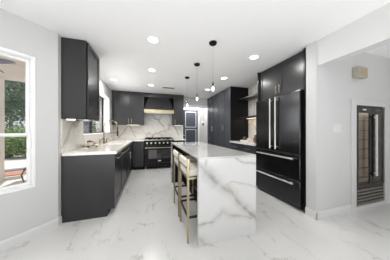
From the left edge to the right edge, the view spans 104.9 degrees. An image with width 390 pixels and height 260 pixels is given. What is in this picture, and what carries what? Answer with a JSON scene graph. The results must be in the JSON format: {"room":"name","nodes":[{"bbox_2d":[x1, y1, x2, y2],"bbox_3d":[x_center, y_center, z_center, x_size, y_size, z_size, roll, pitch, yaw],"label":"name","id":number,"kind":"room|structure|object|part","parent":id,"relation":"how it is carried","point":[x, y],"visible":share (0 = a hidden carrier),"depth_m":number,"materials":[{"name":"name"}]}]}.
{"room":"kitchen","nodes":[
{"label":"kitchen","id":0,"kind":"room"},
{"bbox_2d":[0,8,57,240],"bbox_3d":[-2.463,0.000,0.685,0.150,2.440,2.830,0,0,28],"label":"wall","id":1,"kind":"structure","parent":0,"point":[21,211],"depth_m":1.74,"materials":[{"name":"white paint"}]},
{"bbox_2d":[0,46,35,194],"bbox_3d":[-2.166,-0.092,1.247,0.147,1.493,1.158,0,0,28],"label":"window","id":2,"kind":"structure","parent":1,"relation":"in","point":[30,61],"depth_m":1.71,"materials":[{"name":"white plastic"}]},
{"bbox_3d":[-2.184,-0.364,1.256,0.032,0.879,1.098,0,0,28],"label":"sash","id":3,"kind":"part","parent":2,"relation":"part of","materials":[{"name":"white wood"}]},
{"bbox_3d":[-2.151,0.327,1.239,0.032,0.584,1.098,0,0,28],"label":"sash","id":4,"kind":"part","parent":2,"relation":"part of","materials":[{"name":"white wood"}]},
{"bbox_2d":[0,218,58,252],"bbox_3d":[-2.383,1.167,0.660,0.014,0.105,2.800,0,0,28],"label":"baseboard","id":5,"kind":"structure","parent":1,"relation":"attached to","point":[6,244],"depth_m":1.66,"materials":[{"name":"white wood"}]},
{"bbox_2d":[58,34,113,217],"bbox_3d":[-2.302,0.000,3.438,0.214,2.440,3.275,0,0,-17],"label":"wall","id":6,"kind":"structure","parent":0,"point":[69,141],"depth_m":2.17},
{"bbox_2d":[61,37,99,120],"bbox_3d":[-1.666,-0.681,2.259,0.332,1.070,0.522,0,0,-17],"label":"upper cabinet","id":7,"kind":"object","parent":6,"relation":"attached to","point":[80,65],"visible":1,"depth_m":2.02,"materials":[{"name":"grey paint"}]},
{"bbox_3d":[-1.556,-0.677,2.306,0.020,1.055,0.490,0,0,-17],"label":"door","id":8,"kind":"part","parent":7,"relation":"part of","materials":[{"name":"grey paint"}]},
{"bbox_2d":[82,91,108,134],"bbox_3d":[-2.295,-0.415,3.443,0.200,1.009,1.829,0,0,-17],"label":"window","id":9,"kind":"structure","parent":6,"relation":"in","point":[105,100],"depth_m":4.29,"materials":[{"name":"white plastic"}]},
{"bbox_3d":[-2.372,-0.415,3.420,0.040,1.008,1.828,0,0,-17],"label":"frame","id":10,"kind":"part","parent":9,"relation":"part of","materials":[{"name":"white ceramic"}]},
{"bbox_2d":[114,97,206,138],"bbox_3d":[-0.823,0.000,5.513,3.860,2.440,0.135,0,0,-17],"label":"wall","id":11,"kind":"structure","parent":0,"point":[154,125],"depth_m":5.27,"materials":[{"name":"white stone"}]},
{"bbox_2d":[112,90,143,124],"bbox_3d":[-2.133,-0.691,4.857,0.918,1.051,0.372,0,0,-17],"label":"upper cabinet","id":12,"kind":"object","parent":11,"relation":"attached to","point":[127,107],"visible":0.98,"depth_m":4.71,"materials":[{"name":"grey paint"}]},
{"bbox_3d":[-2.243,-0.688,4.678,0.405,1.035,0.020,0,0,-17],"label":"door","id":13,"kind":"part","parent":12,"relation":"part of","materials":[{"name":"grey paint"}]},
{"bbox_3d":[-1.851,-0.688,4.798,0.406,1.035,0.020,0,0,-17],"label":"door","id":14,"kind":"part","parent":12,"relation":"part of","materials":[{"name":"grey paint"}]},
{"bbox_2d":[144,93,173,114],"bbox_3d":[-1.216,-0.875,5.066,0.949,0.682,0.489,0,0,-17],"label":"range hood","id":15,"kind":"object","parent":11,"relation":"attached to","point":[154,103],"visible":0.99,"depth_m":4.93,"materials":[{"name":"grey paint"}]},
{"bbox_2d":[172,95,183,125],"bbox_3d":[-0.608,-0.691,5.324,0.358,1.051,0.372,0,0,-17],"label":"upper cabinet","id":16,"kind":"object","parent":11,"relation":"attached to","point":[178,100],"visible":1,"depth_m":5.19,"materials":[{"name":"grey paint"}]},
{"bbox_2d":[182,105,207,137],"bbox_3d":[0.047,0.140,5.712,1.110,2.160,0.024,0,0,-17],"label":"trim","id":17,"kind":"structure","parent":11,"relation":"attached to","point":[191,106],"depth_m":5.68,"materials":[{"name":"white wood"}]},
{"bbox_2d":[184,107,203,142],"bbox_3d":[0.082,0.000,6.468,1.850,2.440,0.120,0,0,-17],"label":"wall","id":18,"kind":"structure","parent":0,"point":[201,109],"depth_m":6.47,"materials":[{"name":"white paint"}]},
{"bbox_2d":[183,110,197,141],"bbox_3d":[-0.205,0.185,6.272,0.685,2.050,0.085,0,0,-17],"label":"door","id":19,"kind":"structure","parent":18,"relation":"in","point":[190,127],"depth_m":6.29,"materials":[{"name":"blue paint"}]},
{"bbox_2d":[184,108,199,141],"bbox_3d":[-0.217,0.155,6.302,0.860,2.130,0.020,0,0,-17],"label":"trim","id":20,"kind":"structure","parent":18,"relation":"attached to","point":[184,108],"depth_m":6.40,"materials":[{"name":"white wood"}]},
{"bbox_2d":[0,0,389,98],"bbox_3d":[0.158,-1.280,1.738,7.920,0.120,9.470,0,0,-17],"label":"ceiling","id":21,"kind":"structure","parent":0,"point":[117,31],"depth_m":1.84,"materials":[{"name":"white paint"}]},
{"bbox_2d":[147,36,158,42],"bbox_3d":[-0.566,-1.216,2.023,0.164,0.007,0.164,0,0,-17],"label":"recessed light","id":22,"kind":"object","parent":21,"relation":"in","point":[152,39],"visible":1,"depth_m":2.01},
{"bbox_2d":[209,40,216,90],"bbox_3d":[0.251,-0.869,2.091,0.108,0.700,0.108,0,0,-17],"label":"pendant light","id":23,"kind":"object","parent":21,"relation":"hanging from","point":[213,42],"visible":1,"depth_m":2.08,"materials":[{"name":"black metal"}]},
{"bbox_2d":[249,55,258,59],"bbox_3d":[0.988,-1.216,2.508,0.164,0.007,0.164,0,0,-17],"label":"recessed light","id":24,"kind":"object","parent":21,"relation":"in","point":[252,57],"visible":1,"depth_m":2.51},
{"bbox_2d":[0,165,389,259],"bbox_3d":[0.158,1.270,1.738,7.920,0.100,9.470,0,0,-17],"label":"floor","id":25,"kind":"structure","parent":0,"point":[144,223],"depth_m":1.75,"materials":[{"name":"stone"}]},
{"bbox_2d":[61,154,114,222],"bbox_3d":[-1.455,0.781,2.074,0.630,0.878,0.042,0,0,-17],"label":"end panel","id":26,"kind":"object","parent":25,"relation":"on","point":[87,181],"visible":0.85,"depth_m":2.05,"materials":[{"name":"grey paint"}]},
{"bbox_2d":[108,150,123,213],"bbox_3d":[-1.520,0.781,2.394,0.638,0.878,0.598,0,0,-17],"label":"dishwasher","id":27,"kind":"object","parent":25,"relation":"on","point":[118,157],"visible":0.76,"depth_m":2.46,"materials":[{"name":"grey paint"}]},
{"bbox_3d":[-1.260,0.731,2.473,0.020,0.769,0.592,0,0,-17],"label":"door","id":28,"kind":"part","parent":27,"relation":"part of","materials":[{"name":"grey paint"}]},
{"bbox_2d":[122,144,130,189],"bbox_3d":[-1.803,0.783,3.318,0.638,0.874,1.325,0,0,-17],"label":"base cabinet","id":29,"kind":"object","parent":25,"relation":"on","point":[126,157],"visible":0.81,"depth_m":3.27,"materials":[{"name":"grey paint"}]},
{"bbox_3d":[-1.446,0.820,3.081,0.020,0.590,0.657,0,0,-17],"label":"door","id":30,"kind":"part","parent":29,"relation":"part of","materials":[{"name":"grey paint"}]},
{"bbox_3d":[-1.640,0.820,3.713,0.020,0.590,0.658,0,0,-17],"label":"door","id":31,"kind":"part","parent":29,"relation":"part of","materials":[{"name":"grey paint"}]},
{"bbox_2d":[131,142,132,169],"bbox_3d":[-2.173,0.781,4.460,0.600,0.878,1.068,0,0,-17],"label":"base cabinet","id":32,"kind":"object","parent":25,"relation":"on","point":[132,142],"visible":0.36,"depth_m":4.29,"materials":[{"name":"grey paint"}]},
{"bbox_2d":[62,139,143,155],"bbox_3d":[-1.736,0.320,3.555,0.936,0.040,3.072,0,0,-17],"label":"countertop","id":33,"kind":"structure","parent":32,"relation":"on","point":[103,148],"depth_m":2.34,"materials":[{"name":"white stone"}]},
{"bbox_2d":[103,120,118,142],"bbox_3d":[-1.944,0.034,3.444,0.332,0.530,0.135,0,0,-17],"label":"faucet","id":34,"kind":"object","parent":33,"relation":"on","point":[104,132],"visible":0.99,"depth_m":3.45,"materials":[{"name":"gold metal"}]},
{"bbox_3d":[-1.782,0.278,2.571,0.270,0.043,0.270,0,0,-17],"label":"serving tray","id":35,"kind":"object","parent":33,"relation":"on","visible":0},
{"bbox_2d":[87,140,92,145],"bbox_3d":[-1.758,0.216,2.510,0.088,0.096,0.088,0,0,-17],"label":"jar","id":36,"kind":"object","parent":35,"relation":"on","point":[89,143],"visible":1,"depth_m":2.48,"materials":[{"name":"beige ceramic"}]},
{"bbox_2d":[133,141,143,169],"bbox_3d":[-1.803,0.781,4.828,0.310,0.878,0.590,0,0,-17],"label":"base cabinet","id":37,"kind":"object","parent":25,"relation":"on","point":[138,146],"visible":0.98,"depth_m":4.55,"materials":[{"name":"grey paint"}]},
{"bbox_2d":[144,137,173,169],"bbox_3d":[-1.190,0.738,4.957,0.916,0.965,0.711,0,0,-17],"label":"range","id":38,"kind":"object","parent":25,"relation":"on","point":[157,150],"visible":0.91,"depth_m":4.67,"materials":[{"name":"black metal"}]},
{"bbox_3d":[-1.109,0.756,4.696,0.908,0.528,0.030,0,0,-17],"label":"oven door","id":39,"kind":"part","parent":38,"relation":"part of","materials":[{"name":"black metal"}]},
{"bbox_3d":[-1.110,1.076,4.697,0.908,0.098,0.028,0,0,-17],"label":"drawer","id":40,"kind":"part","parent":38,"relation":"part of","materials":[{"name":"black metal"}]},
{"bbox_3d":[-1.110,0.404,4.698,0.912,0.163,0.024,0,0,-17],"label":"control panel","id":41,"kind":"part","parent":38,"relation":"part of","materials":[{"name":"black metal"}]},
{"bbox_2d":[172,144,196,201],"bbox_3d":[0.108,0.766,2.655,0.720,0.908,1.965,0,0,-17],"label":"base cabinet","id":42,"kind":"object","parent":25,"relation":"on","point":[182,152],"visible":0.08,"depth_m":3.48,"materials":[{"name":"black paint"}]},
{"bbox_3d":[-0.408,0.766,3.513,0.235,0.906,0.021,0,0,-17],"label":"support panel","id":43,"kind":"part","parent":42,"relation":"part of","materials":[{"name":"black wood"}]},
{"bbox_3d":[-0.211,0.762,3.302,0.016,0.875,0.484,0,0,-17],"label":"panel","id":44,"kind":"part","parent":42,"relation":"part of","materials":[{"name":"black wood"}]},
{"bbox_3d":[-0.069,0.762,2.841,0.016,0.875,0.484,0,0,-17],"label":"panel","id":45,"kind":"part","parent":42,"relation":"part of","materials":[{"name":"black wood"}]},
{"bbox_3d":[0.072,0.762,2.379,0.016,0.875,0.484,0,0,-17],"label":"panel","id":46,"kind":"part","parent":42,"relation":"part of","materials":[{"name":"black wood"}]},
{"bbox_2d":[171,142,255,246],"bbox_3d":[0.077,0.755,2.643,0.714,0.930,2.052,0,0,-17],"label":"countertop","id":47,"kind":"structure","parent":42,"relation":"on","point":[226,177],"depth_m":1.66,"materials":[{"name":"white stone"}]},
{"bbox_3d":[-0.217,0.766,3.605,0.714,0.908,0.040,0,0,-17],"label":"waterfall panel","id":48,"kind":"part","parent":47,"relation":"part of","materials":[{"name":"white stone"}]},
{"bbox_3d":[0.372,0.766,1.683,0.714,0.908,0.045,0,0,-17],"label":"waterfall panel","id":49,"kind":"part","parent":47,"relation":"part of","materials":[{"name":"white stone"}]},
{"bbox_2d":[173,149,196,216],"bbox_3d":[-0.136,0.767,2.356,0.362,0.905,0.425,0,0,-17],"label":"bar stool","id":50,"kind":"object","parent":25,"relation":"on","point":[176,154],"visible":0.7,"depth_m":2.21,"materials":[{"name":"brown metal"}]},
{"bbox_3d":[-0.345,0.767,2.502,0.023,0.905,0.023,0,0,-17],"label":"leg","id":51,"kind":"part","parent":50,"relation":"part of","materials":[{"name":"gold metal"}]},
{"bbox_3d":[-0.287,0.366,2.310,0.046,0.077,0.378,0,0,-17],"label":"backrest","id":52,"kind":"part","parent":50,"relation":"part of","materials":[{"name":"beige fabric"}]},
{"bbox_3d":[-0.227,0.767,2.118,0.023,0.905,0.023,0,0,-17],"label":"leg","id":53,"kind":"part","parent":50,"relation":"part of","materials":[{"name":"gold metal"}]},
{"bbox_3d":[-0.130,0.475,2.358,0.342,0.080,0.378,0,0,-17],"label":"seat","id":54,"kind":"part","parent":50,"relation":"part of","materials":[{"name":"beige fabric"}]},
{"bbox_3d":[-0.033,0.870,2.598,0.023,0.700,0.023,0,0,-17],"label":"leg","id":55,"kind":"part","parent":50,"relation":"part of","materials":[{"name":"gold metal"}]},
{"bbox_2d":[179,153,196,243],"bbox_3d":[0.017,0.767,1.859,0.362,0.905,0.425,0,0,-17],"label":"bar stool","id":56,"kind":"object","parent":25,"relation":"on","point":[188,169],"visible":0.64,"depth_m":1.69,"materials":[{"name":"beige fabric"}]},
{"bbox_3d":[-0.193,0.767,2.005,0.023,0.905,0.023,0,0,-17],"label":"leg","id":57,"kind":"part","parent":56,"relation":"part of","materials":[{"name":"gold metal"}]},
{"bbox_3d":[-0.134,0.366,1.813,0.046,0.077,0.378,0,0,-17],"label":"backrest","id":58,"kind":"part","parent":56,"relation":"part of","materials":[{"name":"beige fabric"}]},
{"bbox_3d":[-0.075,0.767,1.621,0.023,0.905,0.023,0,0,-17],"label":"leg","id":59,"kind":"part","parent":56,"relation":"part of","materials":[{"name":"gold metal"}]},
{"bbox_3d":[0.022,0.475,1.861,0.342,0.080,0.378,0,0,-17],"label":"seat","id":60,"kind":"part","parent":56,"relation":"part of","materials":[{"name":"beige fabric"}]},
{"bbox_3d":[0.022,0.525,1.861,0.348,0.020,0.423,0,0,-17],"label":"seat frame","id":61,"kind":"part","parent":56,"relation":"part of","materials":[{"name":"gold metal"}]},
{"bbox_2d":[207,99,207,142],"bbox_3d":[0.782,0.002,5.867,0.575,2.436,0.147,0,0,-17],"label":"filler panel","id":62,"kind":"object","parent":25,"relation":"on","point":[207,99],"visible":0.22,"depth_m":5.85,"materials":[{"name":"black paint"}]},
{"bbox_2d":[208,93,217,145],"bbox_3d":[0.894,0.002,5.404,0.632,2.436,0.798,0,0,-17],"label":"pantry cabinet","id":63,"kind":"object","parent":25,"relation":"on","point":[212,101],"visible":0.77,"depth_m":5.26,"materials":[{"name":"black paint"}]},
{"bbox_3d":[0.578,-0.045,5.515,0.020,2.320,0.394,0,0,-17],"label":"door","id":64,"kind":"part","parent":63,"relation":"part of","materials":[{"name":"black paint"}]},
{"bbox_3d":[0.695,-0.045,5.134,0.020,2.320,0.394,0,0,-17],"label":"door","id":65,"kind":"part","parent":63,"relation":"part of","materials":[{"name":"black paint"}]},
{"bbox_2d":[218,86,247,148],"bbox_3d":[1.129,0.002,4.637,0.632,2.436,0.798,0,0,-17],"label":"pantry cabinet","id":66,"kind":"object","parent":25,"relation":"on","point":[230,108],"visible":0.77,"depth_m":4.29,"materials":[{"name":"black wood"}]},
{"bbox_3d":[0.813,-0.045,4.748,0.020,2.320,0.394,0,0,-17],"label":"door","id":67,"kind":"part","parent":66,"relation":"part of","materials":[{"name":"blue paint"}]},
{"bbox_3d":[0.930,-0.045,4.368,0.020,2.320,0.394,0,0,-17],"label":"door","id":68,"kind":"part","parent":66,"relation":"part of","materials":[{"name":"blue paint"}]},
{"bbox_2d":[230,142,240,150],"bbox_3d":[1.316,0.781,4.000,0.618,0.878,0.512,0,0,-17],"label":"base cabinet","id":69,"kind":"object","parent":25,"relation":"on","point":[235,146],"visible":0.22,"depth_m":3.92,"materials":[{"name":"black paint"}]},
{"bbox_2d":[241,144,255,154],"bbox_3d":[1.468,0.781,3.506,0.618,0.878,0.512,0,0,-17],"label":"base cabinet","id":70,"kind":"object","parent":25,"relation":"on","point":[244,148],"visible":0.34,"depth_m":3.38,"materials":[{"name":"black paint"}]},
{"bbox_2d":[230,141,255,145],"bbox_3d":[1.400,0.320,3.755,0.609,0.040,1.035,0,0,-17],"label":"countertop","id":71,"kind":"structure","parent":70,"relation":"on","point":[252,143],"depth_m":3.60,"materials":[{"name":"white stone"}]},
{"bbox_2d":[257,72,260,187],"bbox_3d":[1.593,0.002,3.256,0.555,2.436,0.024,0,0,-17],"label":"panel","id":72,"kind":"object","parent":25,"relation":"on","point":[258,73],"visible":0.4,"depth_m":3.17,"materials":[{"name":"grey paint"}]},
{"bbox_2d":[256,90,302,208],"bbox_3d":[1.675,0.308,2.763,0.658,1.823,0.956,0,0,-17],"label":"refrigerator","id":73,"kind":"object","parent":25,"relation":"on","point":[279,119],"visible":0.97,"depth_m":2.52,"materials":[{"name":"black metal"}]},
{"bbox_3d":[1.374,-0.111,2.922,0.060,0.962,0.475,0,0,-17],"label":"door","id":74,"kind":"part","parent":73,"relation":"part of","materials":[{"name":"black metal"}]},
{"bbox_3d":[1.372,-0.120,2.727,0.058,0.900,0.024,0,0,-17],"label":"handle","id":75,"kind":"part","parent":73,"relation":"part of","materials":[{"name":"metal"}]},
{"bbox_3d":[1.388,0.825,2.675,0.058,0.024,0.800,0,0,-17],"label":"handle","id":76,"kind":"part","parent":73,"relation":"part of","materials":[{"name":"metal"}]},
{"bbox_3d":[1.388,0.445,2.675,0.058,0.024,0.800,0,0,-17],"label":"handle","id":77,"kind":"part","parent":73,"relation":"part of","materials":[{"name":"metal"}]},
{"bbox_3d":[1.407,-0.120,2.612,0.058,0.900,0.024,0,0,-17],"label":"handle","id":78,"kind":"part","parent":73,"relation":"part of","materials":[{"name":"metal"}]},
{"bbox_3d":[1.444,0.972,2.692,0.060,0.397,0.956,0,0,-17],"label":"drawer","id":79,"kind":"part","parent":73,"relation":"part of","materials":[{"name":"black metal"}]},
{"bbox_3d":[1.444,0.572,2.692,0.060,0.387,0.956,0,0,-17],"label":"drawer","id":80,"kind":"part","parent":73,"relation":"part of","materials":[{"name":"black metal"}]},
{"bbox_3d":[1.515,-0.111,2.462,0.060,0.962,0.476,0,0,-17],"label":"door","id":81,"kind":"part","parent":73,"relation":"part of","materials":[{"name":"black metal"}]},
{"bbox_2d":[303,48,305,211],"bbox_3d":[1.885,0.002,2.304,0.555,2.436,0.028,0,0,-17],"label":"panel","id":82,"kind":"object","parent":25,"relation":"on","point":[304,49],"visible":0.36,"depth_m":2.22,"materials":[{"name":"black paint"}]},
{"bbox_2d":[204,108,206,142],"bbox_3d":[0.515,0.000,6.266,0.120,2.440,0.510,0,0,-17],"label":"wall","id":83,"kind":"structure","parent":0,"point":[205,109],"depth_m":6.30,"materials":[{"name":"white paint"}]},
{"bbox_2d":[248,85,256,139],"bbox_3d":[1.700,-0.458,3.845,0.014,1.514,1.032,0,0,-17],"label":"wall","id":84,"kind":"structure","parent":0,"point":[251,90],"depth_m":4.16,"materials":[{"name":"white stone"}]},
{"bbox_2d":[239,115,255,118],"bbox_3d":[1.546,-0.335,3.799,0.304,0.040,1.030,0,0,-17],"label":"wall shelf","id":85,"kind":"object","parent":84,"relation":"attached to","point":[253,116],"visible":0.49,"depth_m":3.93,"materials":[{"name":"grey paint"}]},
{"bbox_2d":[239,93,256,100],"bbox_3d":[1.546,-0.860,3.799,0.304,0.040,1.030,0,0,-17],"label":"wall shelf","id":86,"kind":"object","parent":84,"relation":"attached to","point":[253,96],"visible":0.51,"depth_m":4.00,"materials":[{"name":"grey paint"}]},
{"bbox_2d":[260,51,302,99],"bbox_3d":[1.739,-0.918,2.781,0.548,0.596,0.960,0,0,-17],"label":"upper cabinet","id":87,"kind":"object","parent":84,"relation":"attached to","point":[285,77],"visible":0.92,"depth_m":2.62,"materials":[{"name":"grey paint"}]},
{"bbox_3d":[1.452,-0.915,2.944,0.020,0.580,0.475,0,0,-17],"label":"door","id":88,"kind":"part","parent":87,"relation":"part of","materials":[{"name":"grey paint"}]},
{"bbox_3d":[1.593,-0.915,2.486,0.020,0.580,0.475,0,0,-17],"label":"door","id":89,"kind":"part","parent":87,"relation":"part of","materials":[{"name":"grey paint"}]},
{"bbox_2d":[306,41,389,211],"bbox_3d":[2.789,0.000,2.466,2.420,2.440,0.140,0,0,-17],"label":"wall","id":90,"kind":"structure","parent":0,"point":[330,89],"depth_m":2.15,"materials":[{"name":"white paint"}]},
{"bbox_2d":[305,207,316,219],"bbox_3d":[1.628,1.167,2.104,0.014,0.105,0.156,0,0,-17],"label":"baseboard","id":91,"kind":"structure","parent":90,"relation":"attached to","point":[308,211],"depth_m":2.10,"materials":[{"name":"white wood"}]},
{"bbox_2d":[316,204,351,219],"bbox_3d":[1.990,1.167,2.140,0.728,0.105,0.014,0,0,-17],"label":"baseboard","id":92,"kind":"structure","parent":90,"relation":"attached to","point":[331,212],"depth_m":2.12,"materials":[{"name":"white wood"}]},
{"bbox_2d":[333,124,340,131],"bbox_3d":[2.047,-0.022,2.160,0.170,0.115,0.010,0,0,-17],"label":"light switch","id":93,"kind":"object","parent":90,"relation":"attached to","point":[336,127],"visible":1,"depth_m":2.15,"materials":[{"name":"white plastic"}]},
{"bbox_2d":[317,2,389,66],"bbox_3d":[2.409,-1.050,-0.114,0.140,0.340,4.570,0,0,-17],"label":"beam","id":94,"kind":"structure","parent":90,"relation":"attached to","point":[371,31],"depth_m":1.66,"materials":[{"name":"white paint"}]},
{"bbox_2d":[352,66,367,79],"bbox_3d":[2.479,-0.858,2.249,0.200,0.155,0.092,0,0,-17],"label":"speaker box","id":95,"kind":"object","parent":90,"relation":"attached to","point":[359,72],"visible":1,"depth_m":2.21,"materials":[{"name":"beige plastic"}]},
{"bbox_2d":[351,99,388,211],"bbox_3d":[2.801,0.375,2.387,0.965,1.690,0.018,0,0,-17],"label":"trim","id":96,"kind":"structure","parent":90,"relation":"attached to","point":[354,102],"depth_m":2.31,"materials":[{"name":"white paint"}]},
{"bbox_2d":[357,106,383,205],"bbox_3d":[2.785,0.396,2.426,0.728,1.539,0.199,0,0,-17],"label":"wine cabinet","id":97,"kind":"object","parent":90,"relation":"attached to","point":[370,120],"visible":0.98,"depth_m":2.42,"materials":[{"name":"metal"}]},
{"bbox_3d":[2.757,0.396,2.518,0.728,1.539,0.006,0,0,-17],"label":"panel","id":98,"kind":"part","parent":97,"relation":"part of","materials":[{"name":"clear glass"}]},
{"bbox_3d":[2.629,0.264,2.338,0.346,1.232,0.018,0,0,-17],"label":"door","id":99,"kind":"part","parent":97,"relation":"part of","materials":[{"name":"brown glass"}]},
{"bbox_3d":[2.748,0.240,2.337,0.026,0.960,0.052,0,0,-17],"label":"handle","id":100,"kind":"part","parent":97,"relation":"part of","materials":[{"name":"metal"}]},
{"bbox_3d":[2.843,0.240,2.367,0.026,0.960,0.052,0,0,-17],"label":"handle","id":101,"kind":"part","parent":97,"relation":"part of","materials":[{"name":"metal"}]},
{"bbox_3d":[2.964,0.264,2.440,0.346,1.232,0.018,0,0,-17],"label":"door","id":102,"kind":"part","parent":97,"relation":"part of","materials":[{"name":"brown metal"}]},
{"label":"outside","id":103,"kind":"structure","parent":0,"visible":0},
{"bbox_2d":[0,156,25,187],"bbox_3d":[-10.050,1.330,6.646,12.680,0.100,13.400,0,0,-17],"label":"ground","id":104,"kind":"structure","parent":103,"point":[16,161],"depth_m":5.12,"materials":[{"name":"concrete"}]},
{"bbox_2d":[0,56,24,180],"bbox_3d":[-4.593,-0.226,3.022,5.300,3.009,2.020,0,0,-39],"label":"patio cover","id":105,"kind":"object","parent":104,"relation":"on","point":[13,72],"visible":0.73,"depth_m":3.81,"materials":[{"name":"beige paint"}]},
{"bbox_3d":[-5.062,-0.025,3.672,0.420,2.609,0.420,0,0,-39],"label":"post","id":106,"kind":"part","parent":105,"relation":"part of","materials":[{"name":"beige paint"}]},
{"bbox_2d":[0,58,15,72],"bbox_3d":[-3.175,-1.319,2.378,0.782,0.658,0.767,0,0,-17],"label":"ceiling fan","id":107,"kind":"object","parent":105,"relation":"hanging from","point":[2,61],"visible":1,"depth_m":2.31,"materials":[{"name":"grey"}]},
{"bbox_3d":[-2.944,-1.070,2.328,0.400,0.116,0.074,0,0,1],"label":"blade","id":108,"kind":"part","parent":107,"relation":"part of","materials":[{"name":"grey wood"}]},
{"bbox_2d":[5,80,24,138],"bbox_3d":[-10.230,-1.490,8.534,3.161,5.548,2.954,0,0,33],"label":"tree","id":109,"kind":"object","parent":104,"relation":"on","point":[14,90],"visible":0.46,"depth_m":8.00,"materials":[{"name":"green plant"}]},
{"bbox_2d":[5,125,25,157],"bbox_3d":[-8.182,0.523,7.000,2.154,1.536,1.395,0,0,-17],"label":"shrub","id":110,"kind":"object","parent":104,"relation":"on","point":[16,146],"visible":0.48,"depth_m":6.70,"materials":[{"name":"green plant"}]},
{"bbox_2d":[5,170,25,176],"bbox_3d":[-5.901,1.264,3.872,6.600,0.029,0.620,0,0,-40],"label":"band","id":111,"kind":"object","parent":104,"relation":"on","point":[18,172],"depth_m":4.31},
{"bbox_2d":[5,167,25,171],"bbox_3d":[-6.220,1.254,4.251,6.600,0.049,0.290,0,0,-40],"label":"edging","id":112,"kind":"object","parent":104,"relation":"on","point":[13,169],"depth_m":4.67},
{"bbox_2d":[21,168,25,182],"bbox_3d":[-3.691,0.857,3.636,0.567,0.861,0.566,0,0,-32],"label":"patio chair","id":113,"kind":"object","parent":104,"relation":"on","point":[24,169],"visible":0.12,"depth_m":3.29,"materials":[{"name":"grey metal"}]},
{"bbox_2d":[83,121,88,132],"bbox_3d":[-7.219,0.300,8.894,1.965,1.960,0.160,0,0,-17],"label":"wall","id":114,"kind":"structure","parent":104,"relation":"on","point":[85,123],"depth_m":9.01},
{"bbox_2d":[92,123,100,131],"bbox_3d":[-3.869,0.505,5.905,0.419,1.570,0.422,0,0,4],"label":"shrub","id":115,"kind":"object","parent":104,"relation":"on","point":[96,127],"visible":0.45,"depth_m":5.82,"materials":[{"name":"green plant"}]}
]}

